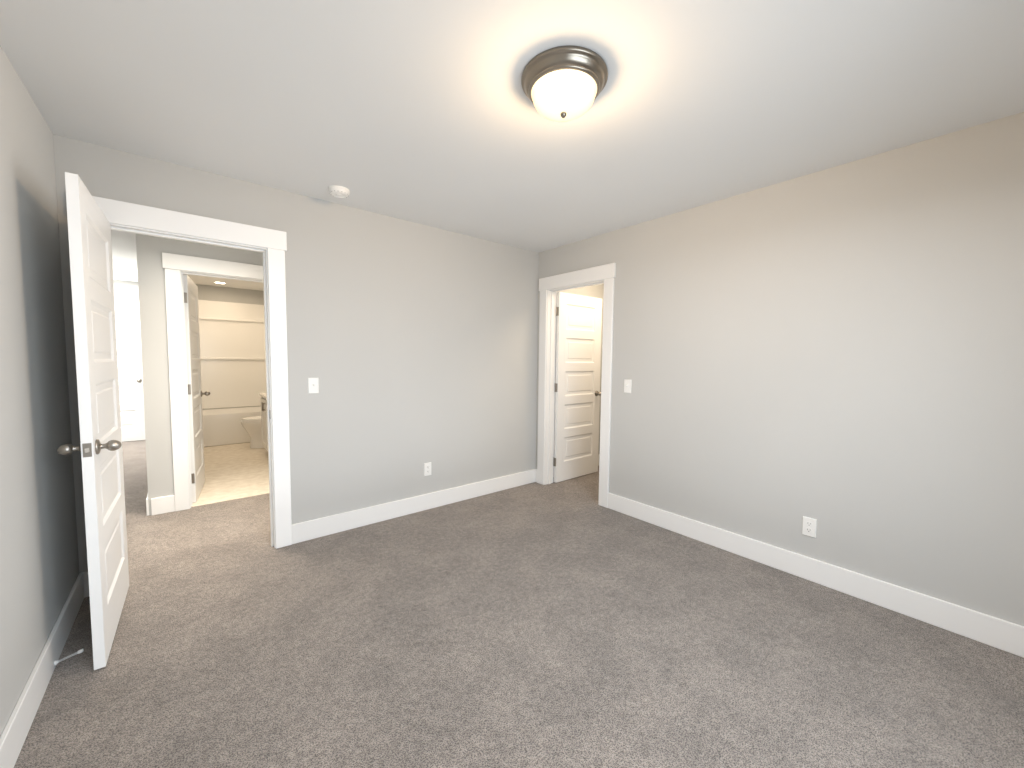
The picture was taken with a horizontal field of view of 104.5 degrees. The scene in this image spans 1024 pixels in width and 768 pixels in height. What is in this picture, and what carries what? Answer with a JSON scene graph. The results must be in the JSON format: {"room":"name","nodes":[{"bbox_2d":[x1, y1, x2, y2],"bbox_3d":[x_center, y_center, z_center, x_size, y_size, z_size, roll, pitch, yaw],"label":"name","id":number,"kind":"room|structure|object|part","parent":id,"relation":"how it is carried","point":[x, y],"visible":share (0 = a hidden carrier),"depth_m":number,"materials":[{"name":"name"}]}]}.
{"room":"empty bedroom","nodes":[
{"label":"empty bedroom","id":0,"kind":"room"},
{"bbox_2d":[0,46,78,735],"bbox_3d":[-1.095,0.073,0.488,0.115,2.460,4.065,-2,5,-39],"label":"wall","id":1,"kind":"structure","parent":0,"point":[39,565],"depth_m":1.58,"materials":[{"name":"paint"}]},
{"bbox_2d":[0,572,83,767],"bbox_3d":[-1.093,1.206,0.645,0.015,0.140,3.950,-2,5,-39],"label":"baseboard","id":2,"kind":"structure","parent":1,"relation":"attached to","point":[13,736],"depth_m":1.49,"materials":[{"name":"white wood"}]},
{"bbox_2d":[54,649,83,665],"bbox_3d":[-1.897,1.168,1.699,0.086,0.022,0.021,-18,14,-37],"label":"door stop","id":3,"kind":"object","parent":1,"relation":"attached to","point":[56,662],"visible":1,"depth_m":1.70,"materials":[{"name":"white metal"}]},
{"bbox_2d":[114,280,138,441],"bbox_3d":[-5.892,-0.330,6.097,1.795,2.460,0.115,-2,5,-39],"label":"wall","id":4,"kind":"structure","parent":0,"point":[125,290],"depth_m":5.99,"materials":[{"name":"paint"}]},
{"bbox_2d":[114,299,138,308],"bbox_3d":[-5.992,-1.203,5.861,0.990,0.125,0.024,-2,5,-39],"label":"trim","id":5,"kind":"structure","parent":4,"relation":"attached to","point":[122,303],"depth_m":5.99,"materials":[{"name":"white wood"}]},
{"bbox_2d":[115,308,145,441],"bbox_3d":[-5.971,-0.125,5.884,0.760,2.020,0.111,-2,5,-39],"label":"door","id":6,"kind":"structure","parent":4,"relation":"in","point":[128,337],"depth_m":6.04,"materials":[{"name":"white wood"}]},
{"bbox_3d":[-5.715,-0.054,6.077,0.064,0.064,0.076,-2,5,-39],"label":"knob","id":7,"kind":"part","parent":6,"relation":"part of","materials":[{"name":"silver metal"}]},
{"bbox_2d":[136,234,262,514],"bbox_3d":[-2.645,-0.137,3.570,0.998,2.460,0.115,-2,5,-39],"label":"wall","id":8,"kind":"structure","parent":0,"point":[154,348],"depth_m":3.27,"materials":[{"name":"paint"}]},
{"bbox_2d":[151,495,174,514],"bbox_3d":[-2.931,1.017,3.332,0.149,0.140,0.015,-2,5,-39],"label":"baseboard","id":9,"kind":"structure","parent":8,"relation":"attached to","point":[162,505],"depth_m":3.33,"materials":[{"name":"white wood"}]},
{"bbox_2d":[164,268,189,510],"bbox_3d":[-2.824,0.066,3.349,0.100,2.038,0.020,-2,5,-39],"label":"trim","id":10,"kind":"structure","parent":8,"relation":"attached to","point":[177,382],"depth_m":3.34,"materials":[{"name":"white wood"}]},
{"bbox_2d":[180,271,192,507],"bbox_3d":[-2.821,0.069,3.443,0.011,2.021,0.035,-2,5,-39],"label":"trim","id":11,"kind":"structure","parent":8,"relation":"attached to","point":[186,388],"depth_m":3.43,"materials":[{"name":"white wood"}]},
{"bbox_2d":[183,274,209,502],"bbox_3d":[-3.033,0.038,3.787,0.187,2.020,0.751,-2,4,-32],"label":"door","id":12,"kind":"structure","parent":8,"relation":"in","point":[195,393],"depth_m":3.69,"materials":[{"name":"white wood"}]},
{"bbox_3d":[-3.150,0.098,4.077,0.076,0.064,0.064,-2,4,-32],"label":"knob","id":13,"kind":"part","parent":12,"relation":"part of","materials":[{"name":"silver metal"}]},
{"bbox_2d":[162,252,262,279],"bbox_3d":[-2.494,-1.026,3.541,0.946,0.125,0.024,-2,5,-39],"label":"trim","id":14,"kind":"structure","parent":8,"relation":"attached to","point":[199,264],"depth_m":3.43,"materials":[{"name":"white wood"}]},
{"bbox_2d":[180,270,262,282],"bbox_3d":[-2.539,-0.970,3.598,0.746,0.018,0.123,-2,5,-39],"label":"trim","id":15,"kind":"structure","parent":8,"relation":"attached to","point":[221,275],"depth_m":3.50,"materials":[{"name":"white wood"}]},
{"bbox_2d":[191,442,268,506],"bbox_3d":[-3.485,0.960,5.231,1.400,0.004,3.580,-2,5,-39],"label":"floor","id":16,"kind":"structure","parent":0,"point":[236,471],"depth_m":4.47,"materials":[{"name":"beige tile"}]},
{"bbox_2d":[198,300,266,446],"bbox_3d":[-4.353,-0.214,6.228,1.398,2.196,0.809,-2,5,-39],"label":"bathtub","id":17,"kind":"object","parent":16,"relation":"on","point":[232,354],"visible":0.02,"depth_m":6.46,"materials":[{"name":"white plastic"}]},
{"bbox_2d":[241,416,263,447],"bbox_3d":[-3.575,0.532,5.853,0.711,0.771,0.470,-2,5,-39],"label":"toilet","id":18,"kind":"object","parent":16,"relation":"on","point":[251,426],"visible":0.35,"depth_m":5.67,"materials":[{"name":"white ceramic"}]},
{"bbox_2d":[259,393,267,450],"bbox_3d":[-2.965,0.476,5.236,0.559,0.973,0.844,-2,5,-39],"label":"bathroom vanity","id":19,"kind":"object","parent":16,"relation":"on","point":[264,427],"visible":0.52,"depth_m":5.16,"materials":[{"name":"white paint"}]},
{"bbox_2d":[196,284,263,409],"bbox_3d":[-4.646,-0.347,6.578,1.400,2.460,0.115,-2,5,-39],"label":"wall","id":20,"kind":"structure","parent":0,"point":[224,294],"depth_m":6.47,"materials":[{"name":"paint"}]},
{"bbox_2d":[53,134,603,572],"bbox_3d":[-0.611,-0.117,3.588,4.810,2.460,0.115,-2,5,-39],"label":"wall","id":21,"kind":"structure","parent":0,"point":[412,346],"depth_m":3.13,"materials":[{"name":"paint"}]},
{"bbox_2d":[79,571,89,597],"bbox_3d":[-2.330,1.097,2.171,0.049,0.140,0.015,-2,5,-39],"label":"baseboard","id":22,"kind":"structure","parent":21,"relation":"attached to","point":[86,583],"depth_m":2.17,"materials":[{"name":"white wood"}]},
{"bbox_2d":[57,172,128,669],"bbox_3d":[-1.959,0.168,1.901,0.187,2.020,0.757,-2,5,-38],"label":"door","id":23,"kind":"structure","parent":21,"relation":"in","point":[91,263],"depth_m":1.72,"materials":[{"name":"white wood"}]},
{"bbox_3d":[-1.806,0.267,1.624,0.076,0.064,0.064,-2,5,-38],"label":"knob","id":24,"kind":"part","parent":23,"relation":"part of","materials":[{"name":"silver metal"}]},
{"bbox_2d":[82,443,91,456],"bbox_3d":[-1.721,0.269,1.606,0.025,0.056,0.010,-2,5,-38],"label":"door latch plate","id":25,"kind":"object","parent":23,"relation":"attached to","point":[87,449],"visible":1,"depth_m":1.61,"materials":[{"name":"silver metal"}]},
{"bbox_3d":[-1.719,0.263,1.693,0.076,0.064,0.064,-2,5,-38],"label":"knob","id":26,"kind":"part","parent":23,"relation":"part of","materials":[{"name":"silver metal"}]},
{"bbox_2d":[110,223,266,252],"bbox_3d":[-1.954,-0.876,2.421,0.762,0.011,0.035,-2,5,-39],"label":"trim","id":27,"kind":"structure","parent":21,"relation":"attached to","point":[181,238],"depth_m":2.39,"materials":[{"name":"white wood"}]},
{"bbox_2d":[92,196,286,250],"bbox_3d":[-1.911,-0.946,2.365,0.998,0.125,0.024,-2,5,-39],"label":"trim","id":28,"kind":"structure","parent":21,"relation":"attached to","point":[117,212],"depth_m":2.35,"materials":[{"name":"white wood"}]},
{"bbox_2d":[263,249,274,547],"bbox_3d":[-1.675,0.126,2.723,0.011,2.021,0.035,-2,5,-39],"label":"trim","id":29,"kind":"structure","parent":21,"relation":"attached to","point":[267,391],"depth_m":2.71,"materials":[{"name":"white wood"}]},
{"bbox_2d":[267,248,291,548],"bbox_3d":[-1.586,0.119,2.712,0.100,2.038,0.020,-2,5,-39],"label":"trim","id":30,"kind":"structure","parent":21,"relation":"attached to","point":[279,383],"depth_m":2.70,"materials":[{"name":"white wood"}]},
{"bbox_2d":[308,378,318,393],"bbox_3d":[-1.419,0.012,2.841,0.070,0.114,0.022,-2,5,-39],"label":"light switch","id":31,"kind":"object","parent":21,"relation":"attached to","point":[313,385],"visible":1,"depth_m":2.84,"materials":[{"name":"white plastic"}]},
{"bbox_2d":[292,469,535,543],"bbox_3d":[-0.649,1.027,3.553,2.357,0.140,0.015,-2,5,-39],"label":"baseboard","id":32,"kind":"structure","parent":21,"relation":"attached to","point":[320,527],"depth_m":3.32,"materials":[{"name":"white wood"}]},
{"bbox_2d":[424,462,430,475],"bbox_3d":[-0.735,0.746,3.467,0.070,0.114,0.008,-2,5,-39],"label":"electrical outlet","id":33,"kind":"object","parent":21,"relation":"attached to","point":[427,469],"visible":1,"depth_m":3.46,"materials":[{"name":"white plastic"}]},
{"bbox_2d":[0,0,1023,290],"bbox_3d":[-1.383,-1.422,3.659,6.200,0.120,9.850,-2,5,-39],"label":"ceiling","id":34,"kind":"structure","parent":0,"point":[424,112],"depth_m":1.67,"materials":[{"name":"paint"}]},
{"bbox_2d":[328,185,349,197],"bbox_3d":[-1.153,-1.276,2.645,0.134,0.040,0.134,-2,5,-39],"label":"smoke detector","id":35,"kind":"object","parent":34,"relation":"attached to","point":[338,191],"visible":1,"depth_m":2.61,"materials":[{"name":"white plastic"}]},
{"bbox_2d":[521,45,607,121],"bbox_3d":[0.206,-1.139,1.582,0.340,0.150,0.340,-2,5,-39],"label":"ceiling light","id":36,"kind":"object","parent":34,"relation":"attached to","point":[563,83],"visible":1,"depth_m":1.49,"materials":[{"name":"white glass"}]},
{"bbox_3d":[0.206,-1.125,1.583,0.260,0.086,0.260,-2,5,-39],"label":"glass","id":37,"kind":"part","parent":36,"relation":"part of","materials":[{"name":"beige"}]},
{"bbox_2d":[14,440,1023,767],"bbox_3d":[-1.410,1.133,3.819,6.200,0.120,9.850,-2,5,-39],"label":"floor","id":38,"kind":"structure","parent":0,"point":[562,624],"depth_m":1.76,"materials":[{"name":"grey carpet"}]},
{"bbox_2d":[536,112,1023,625],"bbox_3d":[1.604,-0.038,2.707,0.115,2.460,4.065,-2,5,-39],"label":"wall","id":39,"kind":"structure","parent":0,"point":[837,352],"depth_m":2.25,"materials":[{"name":"paint"}]},
{"bbox_2d":[537,290,547,484],"bbox_3d":[0.318,0.048,4.169,0.020,2.038,0.100,-2,5,-39],"label":"trim","id":40,"kind":"structure","parent":39,"relation":"attached to","point":[542,389],"depth_m":4.16,"materials":[{"name":"white wood"}]},
{"bbox_2d":[544,290,555,484],"bbox_3d":[0.399,0.051,4.176,0.123,2.032,0.018,-2,5,-39],"label":"trim","id":41,"kind":"structure","parent":39,"relation":"attached to","point":[547,382],"depth_m":4.16,"materials":[{"name":"white wood"}]},
{"bbox_2d":[553,292,556,481],"bbox_3d":[0.422,0.043,4.255,0.020,2.038,0.100,-2,5,-39],"label":"trim","id":42,"kind":"structure","parent":39,"relation":"attached to","point":[554,393],"depth_m":4.22,"materials":[{"name":"white wood"}]},
{"bbox_2d":[549,280,603,291],"bbox_3d":[0.641,-0.952,3.831,0.123,0.018,0.746,-2,5,-39],"label":"trim","id":43,"kind":"structure","parent":39,"relation":"attached to","point":[577,285],"depth_m":3.78,"materials":[{"name":"white wood"}]},
{"bbox_2d":[553,292,601,482],"bbox_3d":[0.734,0.038,4.412,0.751,2.020,0.187,-2,5,-39],"label":"closet door","id":44,"kind":"structure","parent":39,"relation":"in","point":[578,363],"depth_m":4.38,"materials":[{"name":"white wood"}]},
{"bbox_3d":[1.003,0.111,4.567,0.064,0.064,0.076,-2,5,-39],"label":"knob","id":45,"kind":"part","parent":44,"relation":"part of","materials":[{"name":"silver metal"}]},
{"bbox_2d":[539,263,615,290],"bbox_3d":[0.588,-1.009,3.783,0.024,0.125,0.946,-2,5,-39],"label":"trim","id":46,"kind":"structure","parent":39,"relation":"attached to","point":[598,273],"depth_m":3.71,"materials":[{"name":"white wood"}]},
{"bbox_2d":[598,278,613,507],"bbox_3d":[0.840,0.093,3.536,0.020,2.038,0.100,-2,5,-39],"label":"trim","id":47,"kind":"structure","parent":39,"relation":"attached to","point":[607,350],"depth_m":3.52,"materials":[{"name":"white wood"}]},
{"bbox_2d":[624,379,631,392],"bbox_3d":[0.976,0.019,3.365,0.022,0.114,0.070,-2,5,-39],"label":"light switch","id":48,"kind":"object","parent":39,"relation":"attached to","point":[627,385],"visible":1,"depth_m":3.37,"materials":[{"name":"white plastic"}]},
{"bbox_2d":[802,516,816,537],"bbox_3d":[1.806,0.869,2.410,0.008,0.114,0.070,-2,5,-39],"label":"electrical outlet","id":49,"kind":"object","parent":39,"relation":"attached to","point":[809,525],"visible":1,"depth_m":2.41,"materials":[{"name":"white plastic"}]},
{"bbox_2d":[608,493,1023,657],"bbox_3d":[1.812,1.125,2.409,0.015,0.140,2.984,-2,5,-39],"label":"baseboard","id":50,"kind":"structure","parent":39,"relation":"attached to","point":[1002,634],"depth_m":2.26,"materials":[{"name":"white wood"}]},
{"bbox_3d":[-4.145,-0.226,4.738,0.170,2.460,3.600,-2,5,-39],"label":"wall","id":51,"kind":"structure","parent":0,"visible":0},
{"bbox_2d":[146,494,148,515],"bbox_3d":[-4.288,0.909,4.824,0.015,0.140,4.020,-2,5,-39],"label":"baseboard","id":52,"kind":"structure","parent":51,"relation":"attached to","point":[147,506],"depth_m":3.28,"materials":[{"name":"white wood"}]}
]}

